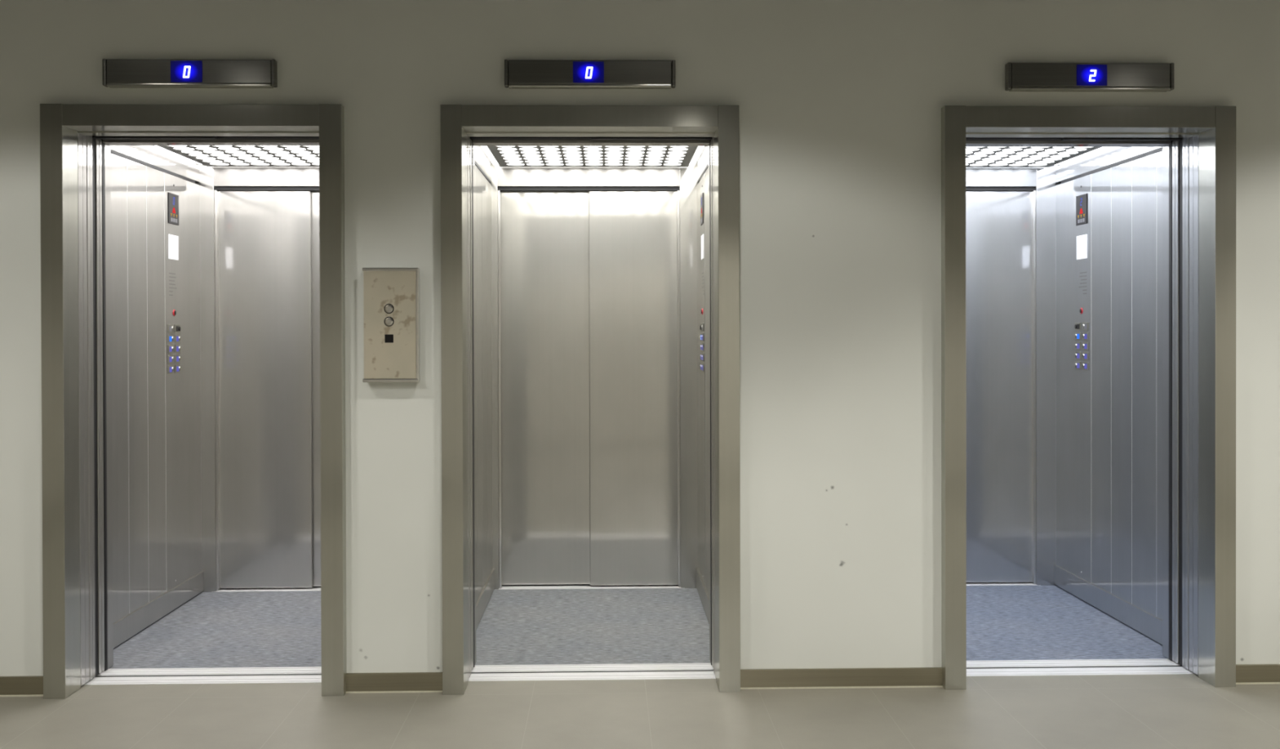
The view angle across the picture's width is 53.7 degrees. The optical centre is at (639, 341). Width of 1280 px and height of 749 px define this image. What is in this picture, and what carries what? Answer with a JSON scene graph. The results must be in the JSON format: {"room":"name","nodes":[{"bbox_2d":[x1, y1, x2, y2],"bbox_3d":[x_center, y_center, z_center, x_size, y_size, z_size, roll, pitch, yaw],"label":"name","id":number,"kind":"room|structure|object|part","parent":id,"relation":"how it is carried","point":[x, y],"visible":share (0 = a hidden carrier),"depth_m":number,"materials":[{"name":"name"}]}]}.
{"room":"lobby","nodes":[
{"label":"lobby","id":0,"kind":"room"},
{"bbox_2d":[0,0,1279,675],"bbox_3d":[0.080,-0.136,4.583,8.800,2.750,0.160,0,0,-2],"label":"wall","id":1,"kind":"structure","parent":0,"point":[841,102],"depth_m":4.51,"materials":[{"name":"paint"}]},
{"bbox_2d":[0,675,43,696],"bbox_3d":[-3.193,1.215,4.419,2.240,0.068,0.016,0,0,-2],"label":"baseboard","id":2,"kind":"structure","parent":1,"relation":"attached to","point":[10,686],"depth_m":4.44,"materials":[{"name":"wood"}]},
{"bbox_2d":[102,58,277,88],"bbox_3d":[-1.577,-0.939,4.434,0.598,0.096,0.038,0,0,-2],"label":"indicator","id":3,"kind":"object","parent":1,"relation":"attached to","point":[116,73],"visible":1,"depth_m":4.42,"materials":[{"name":"metal"}]},
{"bbox_3d":[-1.577,-0.896,4.435,0.570,0.011,0.036,0,0,-2],"label":"rail","id":4,"kind":"part","parent":3,"relation":"part of","materials":[{"name":"metal"}]},
{"bbox_2d":[40,103,346,698],"bbox_3d":[-1.746,0.233,4.558,1.401,2.122,0.300,0,0,-2],"label":"door frame","id":5,"kind":"structure","parent":1,"relation":"attached to","point":[67,143],"depth_m":4.43,"materials":[{"name":"metal"}]},
{"bbox_3d":[-2.230,0.241,4.619,0.437,1.995,0.024,0,0,-2],"label":"landing door panel","id":6,"kind":"part","parent":5,"relation":"part of","materials":[{"name":"metal"}]},
{"bbox_3d":[-2.231,0.241,4.646,0.436,1.995,0.022,0,0,-2],"label":"landing door panel","id":7,"kind":"part","parent":5,"relation":"part of","materials":[{"name":"metal"}]},
{"bbox_3d":[-1.566,1.267,4.654,0.946,0.052,0.122,0,0,-2],"label":"landing sill","id":8,"kind":"part","parent":5,"relation":"part of","materials":[{"name":"metal"}]},
{"bbox_2d":[92,136,321,675],"bbox_3d":[-1.752,0.187,5.519,1.365,2.220,1.632,0,0,-2],"label":"car","id":9,"kind":"object","parent":1,"relation":"attached to","point":[207,291],"visible":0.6,"depth_m":5.96,"materials":[{"name":"metal"}]},
{"bbox_3d":[-2.214,0.242,4.706,0.398,1.993,0.022,0,0,-2],"label":"car door panel","id":10,"kind":"part","parent":9,"relation":"part of","materials":[{"name":"metal"}]},
{"bbox_3d":[-2.215,0.242,4.733,0.398,1.993,0.024,0,0,-2],"label":"car door panel","id":11,"kind":"part","parent":9,"relation":"part of","materials":[{"name":"metal"}]},
{"bbox_3d":[-2.152,-0.832,5.516,0.022,0.139,1.388,0,0,-2],"label":"cornice","id":12,"kind":"part","parent":9,"relation":"part of","materials":[{"name":"metal"}]},
{"bbox_3d":[-2.135,1.187,5.529,0.012,0.102,1.386,0,0,-2],"label":"skirting","id":13,"kind":"part","parent":9,"relation":"part of","materials":[{"name":"metal"}]},
{"bbox_3d":[-2.148,-0.433,5.822,0.002,0.112,0.128,0,0,-2],"label":"notice plate","id":14,"kind":"part","parent":9,"relation":"part of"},
{"bbox_3d":[-2.158,0.206,5.841,0.023,1.940,0.244,0,0,-2],"label":"control panel","id":15,"kind":"part","parent":9,"relation":"part of","materials":[{"name":"metal"}]},
{"bbox_2d":[174,324,181,332],"bbox_3d":[-2.145,-0.059,5.872,0.008,0.038,0.068,0,0,-2],"label":"switch","id":16,"kind":"object","parent":9,"relation":"attached to","point":[177,326],"depth_m":5.87,"materials":[{"name":"metal"}]},
{"bbox_3d":[-1.569,1.256,4.760,0.946,0.032,0.089,0,0,-2],"label":"car sill","id":17,"kind":"part","parent":9,"relation":"part of","materials":[{"name":"metal"}]},
{"bbox_2d":[154,145,319,164],"bbox_3d":[-1.624,-0.863,5.543,1.013,0.008,1.270,0,0,-2],"label":"ceiling light","id":18,"kind":"object","parent":9,"relation":"on","point":[184,154],"depth_m":5.78,"materials":[{"name":"white plastic"}]},
{"bbox_3d":[-1.624,-0.854,5.551,0.951,0.005,1.295,0,0,-2],"label":"ceiling plate","id":19,"kind":"part","parent":9,"relation":"part of","materials":[{"name":"white plastic"}]},
{"bbox_3d":[-1.862,0.232,6.275,0.462,1.982,0.024,0,0,-2],"label":"door panel","id":20,"kind":"part","parent":9,"relation":"part of","materials":[{"name":"metal"}]},
{"bbox_3d":[-1.640,1.245,6.280,0.942,0.033,0.084,0,0,-2],"label":"sill","id":21,"kind":"part","parent":9,"relation":"part of","materials":[{"name":"metal"}]},
{"bbox_3d":[-1.427,0.231,6.316,0.470,1.982,0.024,0,0,-2],"label":"door panel","id":22,"kind":"part","parent":9,"relation":"part of","materials":[{"name":"metal"}]},
{"bbox_2d":[362,267,420,382],"bbox_3d":[-0.875,-0.057,4.451,0.196,0.402,0.053,0,0,-2],"label":"elevator call panel","id":23,"kind":"object","parent":1,"relation":"attached to","point":[391,295],"visible":1,"depth_m":4.43,"materials":[{"name":"metal"}]},
{"bbox_3d":[-0.874,0.137,4.445,0.196,0.012,0.029,0,0,-2],"label":"rail","id":24,"kind":"part","parent":23,"relation":"part of","materials":[{"name":"metal"}]},
{"bbox_3d":[-0.875,-0.252,4.442,0.196,0.012,0.029,0,0,-2],"label":"rail","id":25,"kind":"part","parent":23,"relation":"part of","materials":[{"name":"metal"}]},
{"bbox_2d":[345,671,442,693],"bbox_3d":[-0.868,1.208,4.479,0.359,0.068,0.016,0,0,-2],"label":"baseboard","id":26,"kind":"structure","parent":1,"relation":"attached to","point":[393,682],"depth_m":4.47,"materials":[{"name":"wood"}]},
{"bbox_2d":[440,104,740,694],"bbox_3d":[0.004,0.229,4.603,1.410,2.122,0.300,0,0,-2],"label":"door frame","id":27,"kind":"structure","parent":1,"relation":"attached to","point":[459,122],"depth_m":4.46,"materials":[{"name":"metal"}]},
{"bbox_3d":[-0.176,1.263,4.690,0.960,0.052,0.122,0,0,-2],"label":"landing sill","id":28,"kind":"part","parent":27,"relation":"part of","materials":[{"name":"metal"}]},
{"bbox_3d":[0.489,0.234,4.717,0.434,1.995,0.022,0,0,-2],"label":"landing door panel","id":29,"kind":"part","parent":27,"relation":"part of","materials":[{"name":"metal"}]},
{"bbox_3d":[0.489,0.234,4.690,0.435,1.995,0.024,0,0,-2],"label":"landing door panel","id":30,"kind":"part","parent":27,"relation":"part of","materials":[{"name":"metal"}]},
{"bbox_2d":[504,59,675,88],"bbox_3d":[-0.176,-0.944,4.471,0.603,0.097,0.038,0,0,-2],"label":"indicator","id":31,"kind":"object","parent":1,"relation":"attached to","point":[518,73],"visible":1,"depth_m":4.45,"materials":[{"name":"metal"}]},
{"bbox_3d":[-0.176,-0.901,4.472,0.575,0.011,0.036,0,0,-2],"label":"rail","id":32,"kind":"part","parent":31,"relation":"part of","materials":[{"name":"metal"}]},
{"bbox_2d":[469,136,713,671],"bbox_3d":[-0.047,0.183,5.564,1.392,2.220,1.632,0,0,-2],"label":"car","id":33,"kind":"object","parent":1,"relation":"attached to","point":[591,260],"visible":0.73,"depth_m":6.31,"materials":[{"name":"metal"}]},
{"bbox_3d":[-0.656,0.237,4.747,0.048,1.993,0.022,0,0,-2],"label":"car door panel","id":34,"kind":"part","parent":33,"relation":"part of","materials":[{"name":"metal"}]},
{"bbox_3d":[-0.657,0.237,4.774,0.048,1.993,0.024,0,0,-2],"label":"car door panel","id":35,"kind":"part","parent":33,"relation":"part of","materials":[{"name":"metal"}]},
{"bbox_3d":[-0.725,-0.836,5.553,0.022,0.139,1.388,0,0,-2],"label":"cornice","id":36,"kind":"part","parent":33,"relation":"part of","materials":[{"name":"metal"}]},
{"bbox_3d":[-0.708,1.183,5.567,0.012,0.102,1.386,0,0,-2],"label":"skirting","id":37,"kind":"part","parent":33,"relation":"part of","materials":[{"name":"metal"}]},
{"bbox_3d":[-0.464,0.228,6.342,0.481,1.982,0.024,0,0,-2],"label":"door panel","id":38,"kind":"part","parent":33,"relation":"part of","materials":[{"name":"metal"}]},
{"bbox_3d":[-0.249,1.242,6.316,0.942,0.033,0.084,0,0,-2],"label":"sill","id":39,"kind":"part","parent":33,"relation":"part of","materials":[{"name":"metal"}]},
{"bbox_3d":[-0.208,-0.858,5.588,0.927,0.005,1.295,0,0,-2],"label":"ceiling plate","id":40,"kind":"part","parent":33,"relation":"part of","materials":[{"name":"white plastic"}]},
{"bbox_2d":[480,146,704,164],"bbox_3d":[-0.208,-0.867,5.581,0.989,0.008,1.270,0,0,-2],"label":"ceiling light","id":41,"kind":"object","parent":33,"relation":"on","point":[497,155],"depth_m":5.87,"materials":[{"name":"white plastic"}]},
{"bbox_3d":[-0.178,1.252,4.796,0.960,0.032,0.089,0,0,-2],"label":"car sill","id":42,"kind":"part","parent":33,"relation":"part of","materials":[{"name":"metal"}]},
{"bbox_3d":[-0.027,0.227,6.323,0.451,1.982,0.024,0,0,-2],"label":"door panel","id":43,"kind":"part","parent":33,"relation":"part of","materials":[{"name":"metal"}]},
{"bbox_3d":[0.309,-0.839,5.580,0.022,0.139,1.388,0,0,-2],"label":"cornice","id":44,"kind":"part","parent":33,"relation":"part of","materials":[{"name":"metal"}]},
{"bbox_3d":[0.291,-0.440,5.896,0.002,0.112,0.128,0,0,-2],"label":"notice plate","id":45,"kind":"part","parent":33,"relation":"part of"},
{"bbox_3d":[0.303,1.180,5.593,0.012,0.102,1.386,0,0,-2],"label":"skirting","id":46,"kind":"part","parent":33,"relation":"part of","materials":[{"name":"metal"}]},
{"bbox_3d":[0.303,0.199,5.913,0.023,1.940,0.240,0,0,-2],"label":"control panel","id":47,"kind":"part","parent":33,"relation":"part of","materials":[{"name":"metal"}]},
{"bbox_3d":[0.469,0.234,4.804,0.398,1.993,0.024,0,0,-2],"label":"car door panel","id":48,"kind":"part","parent":33,"relation":"part of","materials":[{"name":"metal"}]},
{"bbox_3d":[0.470,0.234,4.777,0.398,1.993,0.022,0,0,-2],"label":"car door panel","id":49,"kind":"part","parent":33,"relation":"part of","materials":[{"name":"metal"}]},
{"bbox_2d":[740,666,942,688],"bbox_3d":[0.718,1.204,4.521,0.743,0.068,0.016,0,0,-2],"label":"baseboard","id":50,"kind":"structure","parent":1,"relation":"attached to","point":[904,677],"depth_m":4.52,"materials":[{"name":"wood"}]},
{"bbox_2d":[965,137,1182,667],"bbox_3d":[1.729,0.178,5.611,1.385,2.220,1.632,0,0,-2],"label":"car","id":51,"kind":"object","parent":1,"relation":"attached to","point":[1073,286],"visible":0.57,"depth_m":5.85,"materials":[{"name":"metal"}]},
{"bbox_3d":[1.752,0.222,6.370,0.462,1.982,0.024,0,0,-2],"label":"door panel","id":52,"kind":"part","parent":51,"relation":"part of","materials":[{"name":"metal"}]},
{"bbox_3d":[1.535,1.236,6.363,0.942,0.033,0.084,0,0,-2],"label":"sill","id":53,"kind":"part","parent":51,"relation":"part of","materials":[{"name":"metal"}]},
{"bbox_3d":[1.579,-0.863,5.635,0.943,0.005,1.295,0,0,-2],"label":"ceiling plate","id":54,"kind":"part","parent":51,"relation":"part of","materials":[{"name":"white plastic"}]},
{"bbox_2d":[965,146,1103,164],"bbox_3d":[1.579,-0.872,5.627,1.005,0.008,1.270,0,0,-2],"label":"ceiling light","id":55,"kind":"object","parent":51,"relation":"on","point":[974,155],"depth_m":5.88,"materials":[{"name":"white plastic"}]},
{"bbox_3d":[1.597,1.247,4.843,0.954,0.032,0.089,0,0,-2],"label":"car sill","id":56,"kind":"part","parent":51,"relation":"part of","materials":[{"name":"metal"}]},
{"bbox_2d":[1074,322,1080,329],"bbox_3d":[2.082,-0.071,6.017,0.008,0.038,0.068,0,0,-2],"label":"switch","id":57,"kind":"object","parent":51,"relation":"attached to","point":[1077,325],"depth_m":6.01,"materials":[{"name":"metal"}]},
{"bbox_3d":[2.098,0.194,5.980,0.023,1.940,0.230,0,0,-2],"label":"control panel","id":58,"kind":"part","parent":51,"relation":"part of","materials":[{"name":"metal"}]},
{"bbox_3d":[2.085,-0.445,5.968,0.002,0.112,0.128,0,0,-2],"label":"notice plate","id":59,"kind":"part","parent":51,"relation":"part of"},
{"bbox_3d":[2.098,1.175,5.640,0.012,0.102,1.386,0,0,-2],"label":"skirting","id":60,"kind":"part","parent":51,"relation":"part of","materials":[{"name":"metal"}]},
{"bbox_3d":[2.105,-0.844,5.627,0.022,0.139,1.388,0,0,-2],"label":"cornice","id":61,"kind":"part","parent":51,"relation":"part of","materials":[{"name":"metal"}]},
{"bbox_3d":[2.243,0.229,4.850,0.398,1.993,0.024,0,0,-2],"label":"car door panel","id":62,"kind":"part","parent":51,"relation":"part of","materials":[{"name":"metal"}]},
{"bbox_3d":[2.243,0.229,4.823,0.398,1.993,0.022,0,0,-2],"label":"car door panel","id":63,"kind":"part","parent":51,"relation":"part of","materials":[{"name":"metal"}]},
{"bbox_2d":[941,105,1235,689],"bbox_3d":[1.780,0.224,4.650,1.405,2.122,0.300,0,0,-2],"label":"door frame","id":64,"kind":"structure","parent":1,"relation":"attached to","point":[1207,146],"depth_m":4.51,"materials":[{"name":"metal"}]},
{"bbox_3d":[1.600,1.258,4.737,0.954,0.052,0.122,0,0,-2],"label":"landing sill","id":65,"kind":"part","parent":64,"relation":"part of","materials":[{"name":"metal"}]},
{"bbox_3d":[2.262,0.229,4.764,0.434,1.995,0.022,0,0,-2],"label":"landing door panel","id":66,"kind":"part","parent":64,"relation":"part of","materials":[{"name":"metal"}]},
{"bbox_3d":[2.262,0.229,4.737,0.435,1.995,0.024,0,0,-2],"label":"landing door panel","id":67,"kind":"part","parent":64,"relation":"part of","materials":[{"name":"metal"}]},
{"bbox_2d":[1004,62,1173,92],"bbox_3d":[1.607,-0.943,4.518,0.598,0.098,0.038,0,0,-2],"label":"indicator","id":68,"kind":"object","parent":1,"relation":"attached to","point":[1019,77],"visible":1,"depth_m":4.50,"materials":[{"name":"metal"}]},
{"bbox_3d":[1.607,-0.900,4.519,0.570,0.011,0.036,0,0,-2],"label":"rail","id":69,"kind":"part","parent":68,"relation":"part of","materials":[{"name":"metal"}]},
{"bbox_2d":[1235,663,1279,684],"bbox_3d":[3.302,1.197,4.589,2.364,0.068,0.016,0,0,-2],"label":"baseboard","id":70,"kind":"structure","parent":1,"relation":"attached to","point":[1246,673],"depth_m":4.55,"materials":[{"name":"wood"}]},
{"bbox_2d":[0,674,1279,748],"bbox_3d":[0.172,1.313,1.200,9.000,0.100,6.872,0,0,-2],"label":"floor","id":71,"kind":"structure","parent":0,"point":[1115,711],"depth_m":4.17,"materials":[{"name":"tile"}]}
]}

